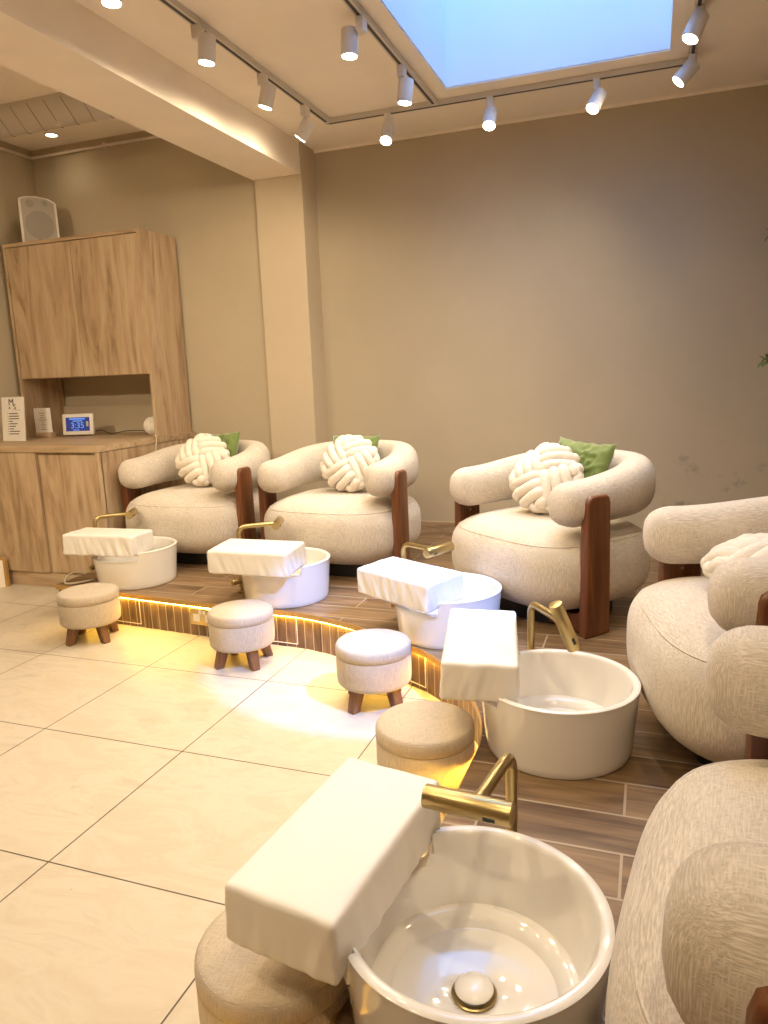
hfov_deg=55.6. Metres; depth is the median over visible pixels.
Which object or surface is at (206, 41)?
track spotlight
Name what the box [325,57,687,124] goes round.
track
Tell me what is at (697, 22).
track spotlight
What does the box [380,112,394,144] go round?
track spotlight
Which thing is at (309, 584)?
basin
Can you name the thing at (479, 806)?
tap
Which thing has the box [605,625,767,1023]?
armchair
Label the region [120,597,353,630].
led strip
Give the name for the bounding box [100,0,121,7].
track spotlight
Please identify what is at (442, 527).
baseboard
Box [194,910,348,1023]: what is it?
footstool
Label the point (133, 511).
tap
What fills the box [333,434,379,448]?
cushion
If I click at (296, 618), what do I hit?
trim
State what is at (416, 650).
trim
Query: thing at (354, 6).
track
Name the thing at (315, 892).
pad
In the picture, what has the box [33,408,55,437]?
holder
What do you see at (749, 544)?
cushion
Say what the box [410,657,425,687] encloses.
trim
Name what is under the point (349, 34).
track spotlight
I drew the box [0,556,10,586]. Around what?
box
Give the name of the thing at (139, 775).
floor
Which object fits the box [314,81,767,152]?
trim
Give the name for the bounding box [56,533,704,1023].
platform
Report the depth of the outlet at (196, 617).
3.59 m
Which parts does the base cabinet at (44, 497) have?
door, door, panel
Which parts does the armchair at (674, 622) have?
leg, seat, backrest, leg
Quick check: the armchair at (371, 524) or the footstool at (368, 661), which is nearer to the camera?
the footstool at (368, 661)
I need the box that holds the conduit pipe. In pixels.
[0,135,158,159]
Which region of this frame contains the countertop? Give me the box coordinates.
[0,431,195,452]
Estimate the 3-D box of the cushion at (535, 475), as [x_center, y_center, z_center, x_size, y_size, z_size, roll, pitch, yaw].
[0.721,-0.153,3.248,0.252,0.301,0.331,-9,13,-33]
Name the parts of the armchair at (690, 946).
seat, backrest, leg, leg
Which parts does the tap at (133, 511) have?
spout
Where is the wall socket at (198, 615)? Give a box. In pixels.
[190,607,209,625]
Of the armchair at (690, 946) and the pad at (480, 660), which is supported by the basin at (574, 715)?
the pad at (480, 660)
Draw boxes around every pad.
[62,527,153,556]
[207,539,306,577]
[225,758,440,985]
[357,557,463,612]
[439,608,519,702]
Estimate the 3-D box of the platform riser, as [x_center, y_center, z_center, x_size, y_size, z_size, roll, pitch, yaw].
[-0.424,0.829,1.962,1.678,0.160,4.663,-5,11,-13]
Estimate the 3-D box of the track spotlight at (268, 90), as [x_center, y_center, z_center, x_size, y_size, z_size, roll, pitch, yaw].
[-0.550,-1.977,3.429,0.095,0.154,0.070,2,11,20]
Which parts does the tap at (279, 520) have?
spout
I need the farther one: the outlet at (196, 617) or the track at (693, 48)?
the outlet at (196, 617)
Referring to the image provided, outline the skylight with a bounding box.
[381,0,673,87]
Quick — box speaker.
[18,196,59,241]
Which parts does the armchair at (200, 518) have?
leg, seat, backrest, leg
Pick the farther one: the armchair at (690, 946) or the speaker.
the speaker
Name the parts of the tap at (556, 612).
spout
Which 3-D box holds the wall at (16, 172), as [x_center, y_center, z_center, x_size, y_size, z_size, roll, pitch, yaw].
[-3.639,-0.583,2.424,0.100,3.000,6.830,2,11,20]
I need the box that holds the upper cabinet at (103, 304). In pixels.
[2,228,190,436]
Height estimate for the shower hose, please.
0.054 m
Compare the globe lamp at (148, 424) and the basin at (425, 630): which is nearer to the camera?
the basin at (425, 630)
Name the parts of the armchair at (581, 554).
leg, seat, backrest, cross rail, leg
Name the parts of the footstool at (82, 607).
leg, leg, lid, leg, leg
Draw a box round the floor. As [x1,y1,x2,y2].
[0,584,477,1023]
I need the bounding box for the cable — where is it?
[97,430,144,433]
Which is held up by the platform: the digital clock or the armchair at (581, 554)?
the armchair at (581, 554)
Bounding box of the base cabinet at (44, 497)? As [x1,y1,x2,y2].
[0,437,193,586]
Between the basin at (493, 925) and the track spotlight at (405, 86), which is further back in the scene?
the track spotlight at (405, 86)
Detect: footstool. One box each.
[56,583,120,646]
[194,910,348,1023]
[207,599,274,671]
[335,628,411,714]
[375,700,474,789]
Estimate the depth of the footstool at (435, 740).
2.04 m
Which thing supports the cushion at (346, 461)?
on the armchair at (371, 524)
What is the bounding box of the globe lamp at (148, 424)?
[143,416,154,435]
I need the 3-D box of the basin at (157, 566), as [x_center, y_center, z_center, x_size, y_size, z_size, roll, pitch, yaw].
[-1.355,0.276,3.989,0.446,0.200,0.446,-3,11,-4]
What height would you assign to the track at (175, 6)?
0.027 m
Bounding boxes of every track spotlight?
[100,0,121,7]
[191,23,215,65]
[257,72,276,109]
[295,104,314,141]
[341,15,366,59]
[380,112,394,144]
[397,64,413,105]
[482,95,496,130]
[586,77,606,113]
[673,53,699,86]
[682,5,708,43]
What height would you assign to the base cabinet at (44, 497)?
0.852 m
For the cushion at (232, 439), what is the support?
on the armchair at (200, 518)
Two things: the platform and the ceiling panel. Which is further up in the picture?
the ceiling panel
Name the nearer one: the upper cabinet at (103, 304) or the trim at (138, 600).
the trim at (138, 600)
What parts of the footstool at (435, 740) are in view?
lid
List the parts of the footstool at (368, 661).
leg, lid, leg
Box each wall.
[0,140,35,439]
[31,131,272,487]
[314,85,767,527]
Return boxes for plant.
[758,229,767,367]
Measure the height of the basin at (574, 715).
0.200 m
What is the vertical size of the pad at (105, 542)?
0.127 m
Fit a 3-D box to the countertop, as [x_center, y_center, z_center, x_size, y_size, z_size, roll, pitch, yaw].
[-2.055,-0.475,4.908,1.171,0.039,0.998,2,11,20]
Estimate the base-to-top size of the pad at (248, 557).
0.129 m
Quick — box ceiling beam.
[0,0,299,180]
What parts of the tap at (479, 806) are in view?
spout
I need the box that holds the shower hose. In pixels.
[64,571,93,584]
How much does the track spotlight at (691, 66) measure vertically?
0.130 m
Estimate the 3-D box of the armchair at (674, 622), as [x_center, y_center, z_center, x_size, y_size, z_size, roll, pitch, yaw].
[1.128,0.318,1.998,0.830,0.677,0.858,-1,11,7]
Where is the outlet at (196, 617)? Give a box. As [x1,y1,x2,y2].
[193,614,199,621]
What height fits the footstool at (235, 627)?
0.252 m
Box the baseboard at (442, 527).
[420,521,642,533]
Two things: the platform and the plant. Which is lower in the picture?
the platform
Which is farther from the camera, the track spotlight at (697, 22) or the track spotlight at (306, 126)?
the track spotlight at (306, 126)
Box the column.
[255,142,330,500]
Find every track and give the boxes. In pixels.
[158,0,329,122]
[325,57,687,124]
[342,0,436,104]
[688,0,704,57]
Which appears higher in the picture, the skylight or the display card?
the skylight
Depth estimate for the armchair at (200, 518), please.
4.20 m
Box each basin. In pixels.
[92,536,176,590]
[241,547,329,608]
[344,825,614,1023]
[394,572,501,649]
[482,649,640,779]
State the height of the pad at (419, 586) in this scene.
0.127 m
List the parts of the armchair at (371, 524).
leg, backrest, seat, leg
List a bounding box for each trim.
[55,585,482,1023]
[117,600,141,623]
[273,618,297,644]
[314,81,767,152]
[364,0,688,94]
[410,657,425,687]
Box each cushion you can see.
[175,433,229,486]
[211,431,239,456]
[320,434,379,491]
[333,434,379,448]
[509,442,583,513]
[559,436,616,477]
[700,533,767,577]
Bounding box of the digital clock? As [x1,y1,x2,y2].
[62,413,94,435]
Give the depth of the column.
4.75 m
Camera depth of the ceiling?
3.53 m
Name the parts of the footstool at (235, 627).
leg, lid, leg, leg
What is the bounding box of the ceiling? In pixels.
[0,0,767,150]
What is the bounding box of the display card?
[1,397,25,440]
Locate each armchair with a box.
[118,440,270,564]
[257,440,420,576]
[450,450,655,638]
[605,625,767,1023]
[626,496,767,764]
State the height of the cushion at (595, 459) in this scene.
0.318 m
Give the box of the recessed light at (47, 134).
[44,132,58,137]
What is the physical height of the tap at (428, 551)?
0.360 m
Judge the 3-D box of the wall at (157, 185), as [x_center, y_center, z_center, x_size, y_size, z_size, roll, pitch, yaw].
[-1.525,-1.203,5.270,2.110,3.000,0.280,2,11,20]
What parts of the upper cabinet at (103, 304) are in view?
panel, door, panel, panel, door, panel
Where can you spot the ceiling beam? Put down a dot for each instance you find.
(64, 46)
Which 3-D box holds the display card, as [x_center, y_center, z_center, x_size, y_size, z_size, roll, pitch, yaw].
[-2.478,-0.621,4.875,0.194,0.291,0.035,2,11,20]
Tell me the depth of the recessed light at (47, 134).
4.87 m
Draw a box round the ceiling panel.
[0,92,114,139]
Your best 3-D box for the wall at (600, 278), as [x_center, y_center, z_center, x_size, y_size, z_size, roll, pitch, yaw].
[1.166,-1.138,4.394,3.550,3.000,0.100,2,11,20]
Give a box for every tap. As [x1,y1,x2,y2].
[89,508,137,576]
[231,516,283,593]
[391,542,454,607]
[421,753,517,832]
[527,600,580,651]
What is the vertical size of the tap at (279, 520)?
0.360 m
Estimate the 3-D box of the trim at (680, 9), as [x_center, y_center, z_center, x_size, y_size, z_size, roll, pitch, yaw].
[0.474,-1.976,2.601,1.184,0.036,2.170,2,11,20]
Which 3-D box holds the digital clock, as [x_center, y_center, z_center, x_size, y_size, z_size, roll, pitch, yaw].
[-2.143,-0.614,5.127,0.224,0.155,0.061,-1,11,4]
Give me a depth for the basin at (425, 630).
2.86 m
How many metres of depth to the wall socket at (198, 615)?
3.58 m
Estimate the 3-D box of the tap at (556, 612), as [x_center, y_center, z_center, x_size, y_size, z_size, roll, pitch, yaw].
[0.496,0.433,2.249,0.099,0.403,0.279,-5,11,-16]
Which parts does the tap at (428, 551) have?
spout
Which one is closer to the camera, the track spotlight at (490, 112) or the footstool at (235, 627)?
the footstool at (235, 627)
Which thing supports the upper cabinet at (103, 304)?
on the countertop
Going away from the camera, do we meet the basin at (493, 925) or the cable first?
the basin at (493, 925)
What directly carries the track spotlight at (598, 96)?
hanging from the track at (674, 63)
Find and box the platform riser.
[59,590,480,745]
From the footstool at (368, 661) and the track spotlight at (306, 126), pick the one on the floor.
the footstool at (368, 661)
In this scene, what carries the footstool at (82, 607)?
on the floor
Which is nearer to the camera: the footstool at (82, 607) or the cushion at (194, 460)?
the footstool at (82, 607)
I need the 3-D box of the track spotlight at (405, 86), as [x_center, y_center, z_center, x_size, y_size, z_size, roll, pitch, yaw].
[0.099,-1.989,3.393,0.080,0.166,0.070,2,11,20]
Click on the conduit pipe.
(103, 145)

